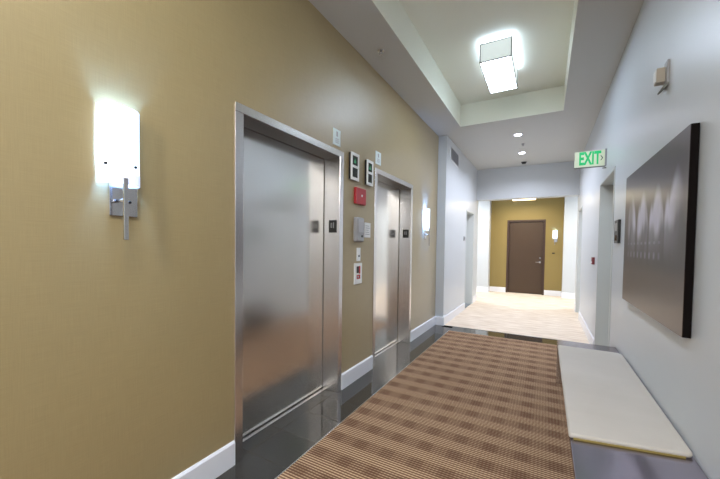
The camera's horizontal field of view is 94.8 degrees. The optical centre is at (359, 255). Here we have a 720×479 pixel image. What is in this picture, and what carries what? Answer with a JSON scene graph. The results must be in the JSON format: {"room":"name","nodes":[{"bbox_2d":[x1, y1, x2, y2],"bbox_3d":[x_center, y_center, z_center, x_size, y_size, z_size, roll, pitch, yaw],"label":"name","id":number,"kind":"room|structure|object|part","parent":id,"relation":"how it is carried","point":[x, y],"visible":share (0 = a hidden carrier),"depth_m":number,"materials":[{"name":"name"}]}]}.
{"room":"lobby","nodes":[
{"label":"lobby","id":0,"kind":"room"},
{"bbox_2d":[0,0,438,478],"bbox_3d":[-0.863,-0.337,2.022,0.180,3.270,8.700,2,2,29],"label":"wall","id":1,"kind":"structure","parent":0,"point":[117,354],"depth_m":1.59,"materials":[{"name":"yellow paint"}]},
{"bbox_2d":[96,102,139,239],"bbox_3d":[-1.034,-0.352,1.444,0.086,0.570,0.165,2,2,29],"label":"wall sconce","id":2,"kind":"object","parent":1,"relation":"attached to","point":[117,126],"visible":1,"depth_m":1.41,"materials":[{"name":"white glass"}]},
{"bbox_3d":[-1.034,-0.492,1.441,0.072,0.290,0.162,2,2,29],"label":"lamp shade","id":3,"kind":"part","parent":2,"relation":"part of","materials":[{"name":"white glass"}]},
{"bbox_3d":[-1.057,-0.373,1.479,0.010,0.400,0.112,2,2,29],"label":"plate","id":4,"kind":"part","parent":2,"relation":"part of","materials":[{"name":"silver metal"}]},
{"bbox_2d":[234,101,343,463],"bbox_3d":[-0.564,0.176,2.619,0.232,2.238,1.230,2,2,29],"label":"elevator","id":5,"kind":"object","parent":1,"relation":"attached to","point":[289,183],"visible":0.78,"depth_m":2.63,"materials":[{"name":"silver metal"}]},
{"bbox_3d":[-0.630,1.286,2.681,0.074,0.013,1.106,2,2,29],"label":"sill","id":6,"kind":"part","parent":5,"relation":"part of","materials":[{"name":"metal"}]},
{"bbox_3d":[-0.630,0.175,2.656,0.030,2.191,1.126,2,2,29],"label":"door panel","id":7,"kind":"part","parent":5,"relation":"part of","materials":[{"name":"metal"}]},
{"bbox_3d":[-0.253,-0.267,3.067,0.086,0.115,0.004,2,2,29],"label":"floor plate","id":8,"kind":"part","parent":5,"relation":"part of","materials":[{"name":"black plastic"}]},
{"bbox_2d":[172,294,476,478],"bbox_3d":[0.037,1.196,3.369,0.159,0.150,11.870,2,2,29],"label":"baseboard","id":9,"kind":"structure","parent":1,"relation":"attached to","point":[221,460],"depth_m":2.04,"materials":[{"name":"white paint"}]},
{"bbox_2d":[333,127,340,146],"bbox_3d":[-0.209,-1.055,2.967,0.011,0.143,0.115,2,2,29],"label":"wall plate","id":10,"kind":"object","parent":1,"relation":"attached to","point":[336,133],"visible":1,"depth_m":2.96,"materials":[{"name":"white plastic"}]},
{"bbox_2d":[349,151,358,181],"bbox_3d":[-0.060,-0.858,3.219,0.036,0.262,0.152,2,2,29],"label":"indicator","id":11,"kind":"object","parent":1,"relation":"attached to","point":[353,157],"visible":1,"depth_m":3.19,"materials":[{"name":"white plastic"}]},
{"bbox_2d":[354,263,361,283],"bbox_3d":[-0.021,0.185,3.362,0.024,0.210,0.150,2,2,29],"label":"panel","id":12,"kind":"object","parent":1,"relation":"attached to","point":[357,266],"visible":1,"depth_m":3.35,"materials":[{"name":"white plastic"}]},
{"bbox_2d":[353,217,363,241],"bbox_3d":[-0.015,-0.257,3.332,0.068,0.245,0.150,2,2,29],"label":"dispenser","id":13,"kind":"object","parent":1,"relation":"attached to","point":[358,234],"visible":0.98,"depth_m":3.28,"materials":[{"name":"grey plastic"}]},
{"bbox_2d":[356,248,360,260],"bbox_3d":[-0.015,-0.007,3.366,0.016,0.135,0.070,2,2,29],"label":"switch","id":14,"kind":"object","parent":1,"relation":"attached to","point":[358,249],"visible":1,"depth_m":3.36,"materials":[{"name":"white plastic"}]},
{"bbox_2d":[354,187,365,205],"bbox_3d":[0.003,-0.593,3.343,0.040,0.163,0.200,2,2,29],"label":"fire alarm","id":15,"kind":"object","parent":1,"relation":"attached to","point":[359,193],"visible":1,"depth_m":3.30,"materials":[{"name":"red plastic"}]},
{"bbox_2d":[364,222,370,237],"bbox_3d":[0.077,-0.266,3.524,0.009,0.155,0.135,2,2,29],"label":"notice","id":16,"kind":"object","parent":1,"relation":"attached to","point":[366,225],"visible":0.88,"depth_m":3.52,"materials":[{"name":"white paper"}]},
{"bbox_2d":[365,159,373,186],"bbox_3d":[0.093,-0.864,3.493,0.036,0.262,0.140,2,2,29],"label":"indicator","id":17,"kind":"object","parent":1,"relation":"attached to","point":[369,164],"visible":1,"depth_m":3.46,"materials":[{"name":"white plastic"}]},
{"bbox_2d":[375,151,380,165],"bbox_3d":[0.202,-1.083,3.702,0.011,0.140,0.130,2,2,29],"label":"wall plate","id":18,"kind":"object","parent":1,"relation":"attached to","point":[377,154],"visible":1,"depth_m":3.69,"materials":[{"name":"white plastic"}]},
{"bbox_2d":[372,167,412,366],"bbox_3d":[0.343,0.140,4.240,0.232,2.238,1.194,2,2,29],"label":"elevator door","id":19,"kind":"structure","parent":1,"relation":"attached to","point":[393,196],"depth_m":4.49,"materials":[{"name":"silver metal"}]},
{"bbox_3d":[0.277,1.250,4.302,0.074,0.013,1.070,2,2,29],"label":"sill","id":20,"kind":"part","parent":19,"relation":"part of","materials":[{"name":"metal"}]},
{"bbox_3d":[0.277,0.140,4.277,0.030,2.191,1.090,2,2,29],"label":"door panel","id":21,"kind":"part","parent":19,"relation":"part of","materials":[{"name":"metal"}]},
{"bbox_3d":[0.645,-0.302,4.673,0.086,0.115,0.004,2,2,29],"label":"floor plate","id":22,"kind":"part","parent":19,"relation":"part of","materials":[{"name":"black plastic"}]},
{"bbox_2d":[423,209,429,245],"bbox_3d":[1.049,-0.434,5.168,0.086,0.570,0.165,2,2,29],"label":"wall sconce","id":23,"kind":"object","parent":1,"relation":"attached to","point":[426,212],"visible":1,"depth_m":5.11,"materials":[{"name":"white glass"}]},
{"bbox_3d":[1.048,-0.574,5.165,0.072,0.290,0.162,2,2,29],"label":"lamp shade","id":24,"kind":"part","parent":23,"relation":"part of","materials":[{"name":"white glass"}]},
{"bbox_2d":[216,325,573,478],"bbox_3d":[0.152,1.353,1.504,2.670,0.050,8.720,2,2,29],"label":"floor","id":25,"kind":"structure","parent":0,"point":[470,406],"depth_m":2.59,"materials":[{"name":"brown carpet"}]},
{"bbox_2d":[275,325,555,478],"bbox_3d":[0.251,1.331,1.450,2.094,0.005,8.724,2,2,29],"label":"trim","id":26,"kind":"structure","parent":25,"relation":"on","point":[445,325],"depth_m":3.02,"materials":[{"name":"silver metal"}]},
{"bbox_2d":[556,340,708,478],"bbox_3d":[1.636,1.093,2.238,0.483,0.466,2.340,2,2,29],"label":"bench","id":27,"kind":"object","parent":25,"relation":"on","point":[617,429],"visible":1,"depth_m":1.71,"materials":[{"name":"stone"}]},
{"bbox_3d":[2.193,1.102,3.244,0.462,0.404,0.040,2,2,29],"label":"leg","id":28,"kind":"part","parent":27,"relation":"part of","materials":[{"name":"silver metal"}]},
{"bbox_2d":[435,135,478,316],"bbox_3d":[2.106,-0.449,7.161,0.300,3.270,3.170,2,2,29],"label":"wall","id":29,"kind":"structure","parent":0,"point":[457,187],"depth_m":6.19,"materials":[{"name":"white paint"}]},
{"bbox_2d":[450,145,458,167],"bbox_3d":[1.767,-1.822,6.163,0.010,0.265,0.650,2,2,29],"label":"air vent","id":30,"kind":"object","parent":29,"relation":"in","point":[454,155],"visible":1,"depth_m":6.13,"materials":[{"name":"grey metal"}]},
{"bbox_2d":[464,209,473,303],"bbox_3d":[2.412,0.086,7.649,0.228,2.180,0.860,2,2,29],"label":"door","id":31,"kind":"structure","parent":29,"relation":"in","point":[469,215],"depth_m":7.97,"materials":[{"name":"grey paint"}]},
{"bbox_2d":[309,0,643,169],"bbox_3d":[1.022,-2.162,2.687,2.768,0.390,11.970,2,2,29],"label":"ceiling","id":32,"kind":"structure","parent":0,"point":[603,28],"depth_m":3.72,"materials":[{"name":"paint"}]},
{"bbox_2d":[480,36,517,93],"bbox_3d":[1.639,-2.212,3.876,0.320,0.245,0.810,2,2,29],"label":"box light","id":33,"kind":"object","parent":32,"relation":"hanging from","point":[498,64],"visible":1,"depth_m":3.65,"materials":[{"name":"white"}]},
{"bbox_2d":[481,56,515,92],"bbox_3d":[1.637,-2.095,3.880,0.312,0.004,0.802,2,2,29],"label":"diffuser","id":34,"kind":"object","parent":33,"relation":"attached to","point":[498,71],"depth_m":3.81,"materials":[{"name":"white"}]},
{"bbox_2d":[445,291,589,343],"bbox_3d":[3.639,1.219,7.607,7.400,0.050,5.339,2,2,29],"label":"floor","id":35,"kind":"structure","parent":0,"point":[534,315],"depth_m":6.56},
{"bbox_2d":[489,197,564,291],"bbox_3d":[4.926,-0.332,9.883,1.925,2.950,0.150,2,2,29],"label":"wall","id":36,"kind":"structure","parent":0,"point":[550,209],"depth_m":9.71,"materials":[{"name":"yellow paint"}]},
{"bbox_2d":[506,219,545,294],"bbox_3d":[4.924,0.049,9.870,1.015,2.190,0.150,2,2,29],"label":"door","id":37,"kind":"structure","parent":36,"relation":"in","point":[525,259],"depth_m":9.85,"materials":[{"name":"brown wood"}]},
{"bbox_2d":[553,230,557,244],"bbox_3d":[5.543,-0.498,9.414,0.119,0.410,0.062,2,2,29],"label":"wall sconce","id":38,"kind":"object","parent":36,"relation":"attached to","point":[555,232],"visible":1,"depth_m":9.40,"materials":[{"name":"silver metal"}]},
{"bbox_3d":[5.545,-0.599,9.412,0.117,0.209,0.052,2,2,29],"label":"lamp shade","id":39,"kind":"part","parent":38,"relation":"part of","materials":[{"name":"white glass"}]},
{"bbox_2d":[477,196,577,292],"bbox_3d":[4.884,-0.329,9.752,7.400,2.950,0.500,2,2,29],"label":"wall","id":40,"kind":"structure","parent":0,"point":[570,203],"depth_m":9.09,"materials":[{"name":"white paint"}]},
{"bbox_2d":[476,286,574,298],"bbox_3d":[4.815,1.073,9.704,7.400,0.150,0.326,2,2,29],"label":"baseboard","id":41,"kind":"structure","parent":40,"relation":"attached to","point":[490,288],"depth_m":9.56,"materials":[{"name":"white paint"}]},
{"bbox_2d":[477,161,579,200],"bbox_3d":[3.893,-1.710,7.806,2.125,0.740,0.250,2,2,29],"label":"header beam","id":42,"kind":"structure","parent":0,"point":[550,180],"depth_m":7.66,"materials":[{"name":"white paint"}]},
{"bbox_2d":[575,0,719,478],"bbox_3d":[2.099,-0.302,2.183,0.300,3.270,11.870,2,2,29],"label":"wall","id":43,"kind":"structure","parent":0,"point":[633,122],"depth_m":1.85,"materials":[{"name":"white paint"}]},
{"bbox_2d":[575,206,582,311],"bbox_3d":[4.559,0.138,6.701,0.228,2.190,0.760,2,2,29],"label":"door","id":44,"kind":"structure","parent":43,"relation":"in","point":[581,208],"depth_m":7.04,"materials":[{"name":"grey paint"}]},
{"bbox_2d":[574,302,594,343],"bbox_3d":[1.940,1.253,2.306,0.016,0.150,11.870,2,2,29],"label":"baseboard","id":45,"kind":"structure","parent":43,"relation":"attached to","point":[588,334],"depth_m":5.29,"materials":[{"name":"white paint"}]},
{"bbox_2d":[574,148,606,168],"bbox_3d":[2.798,-1.157,4.028,0.324,0.231,0.035,2,2,29],"label":"exit sign","id":46,"kind":"object","parent":43,"relation":"attached to","point":[596,158],"visible":1,"depth_m":4.01,"materials":[{"name":"green"}]},
{"bbox_3d":[2.796,-1.058,4.031,0.324,0.032,0.029,2,2,29],"label":"rail","id":47,"kind":"part","parent":46,"relation":"part of","materials":[{"name":"grey metal"}]},
{"bbox_2d":[591,257,594,264],"bbox_3d":[3.308,0.080,4.707,0.042,0.100,0.120,2,2,29],"label":"station","id":48,"kind":"object","parent":43,"relation":"attached to","point":[592,258],"visible":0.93,"depth_m":4.66,"materials":[{"name":"red plastic"}]},
{"bbox_2d":[594,166,615,345],"bbox_3d":[2.964,0.186,3.847,0.228,2.220,1.060,2,2,29],"label":"door","id":49,"kind":"structure","parent":43,"relation":"in","point":[607,186],"depth_m":4.29,"materials":[{"name":"grey paint"}]},
{"bbox_2d":[614,219,620,242],"bbox_3d":[2.469,-0.226,3.175,0.030,0.220,0.190,2,2,29],"label":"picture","id":50,"kind":"object","parent":43,"relation":"attached to","point":[617,226],"visible":0.98,"depth_m":3.11,"materials":[{"name":"black plastic"}]},
{"bbox_2d":[622,123,699,338],"bbox_3d":[1.881,-0.123,2.148,0.036,1.000,1.390,2,2,29],"label":"wall art","id":51,"kind":"object","parent":43,"relation":"attached to","point":[660,210],"visible":1,"depth_m":1.82,"materials":[{"name":"grey metal"}]},
{"bbox_2d":[653,59,669,94],"bbox_3d":[1.817,-1.066,1.997,0.059,0.173,0.100,2,2,29],"label":"fire alarm","id":52,"kind":"object","parent":43,"relation":"attached to","point":[661,76],"visible":1,"depth_m":1.99,"materials":[{"name":"grey plastic"}]},
{"bbox_3d":[1.828,-1.084,1.971,0.016,0.135,0.065,2,2,29],"label":"wall plate","id":53,"kind":"part","parent":52,"relation":"part of","materials":[{"name":"grey plastic"}]},
{"bbox_3d":[4.470,-1.811,8.931,7.600,0.050,2.280,2,2,29],"label":"ceiling","id":54,"kind":"structure","parent":0,"visible":0},
{"bbox_2d":[512,199,535,200],"bbox_3d":[4.384,-1.642,8.868,0.580,0.285,0.580,2,2,29],"label":"box light","id":55,"kind":"object","parent":54,"relation":"hanging from","point":[517,199],"visible":0.18,"depth_m":8.97,"materials":[{"name":"white plastic"}]}
]}

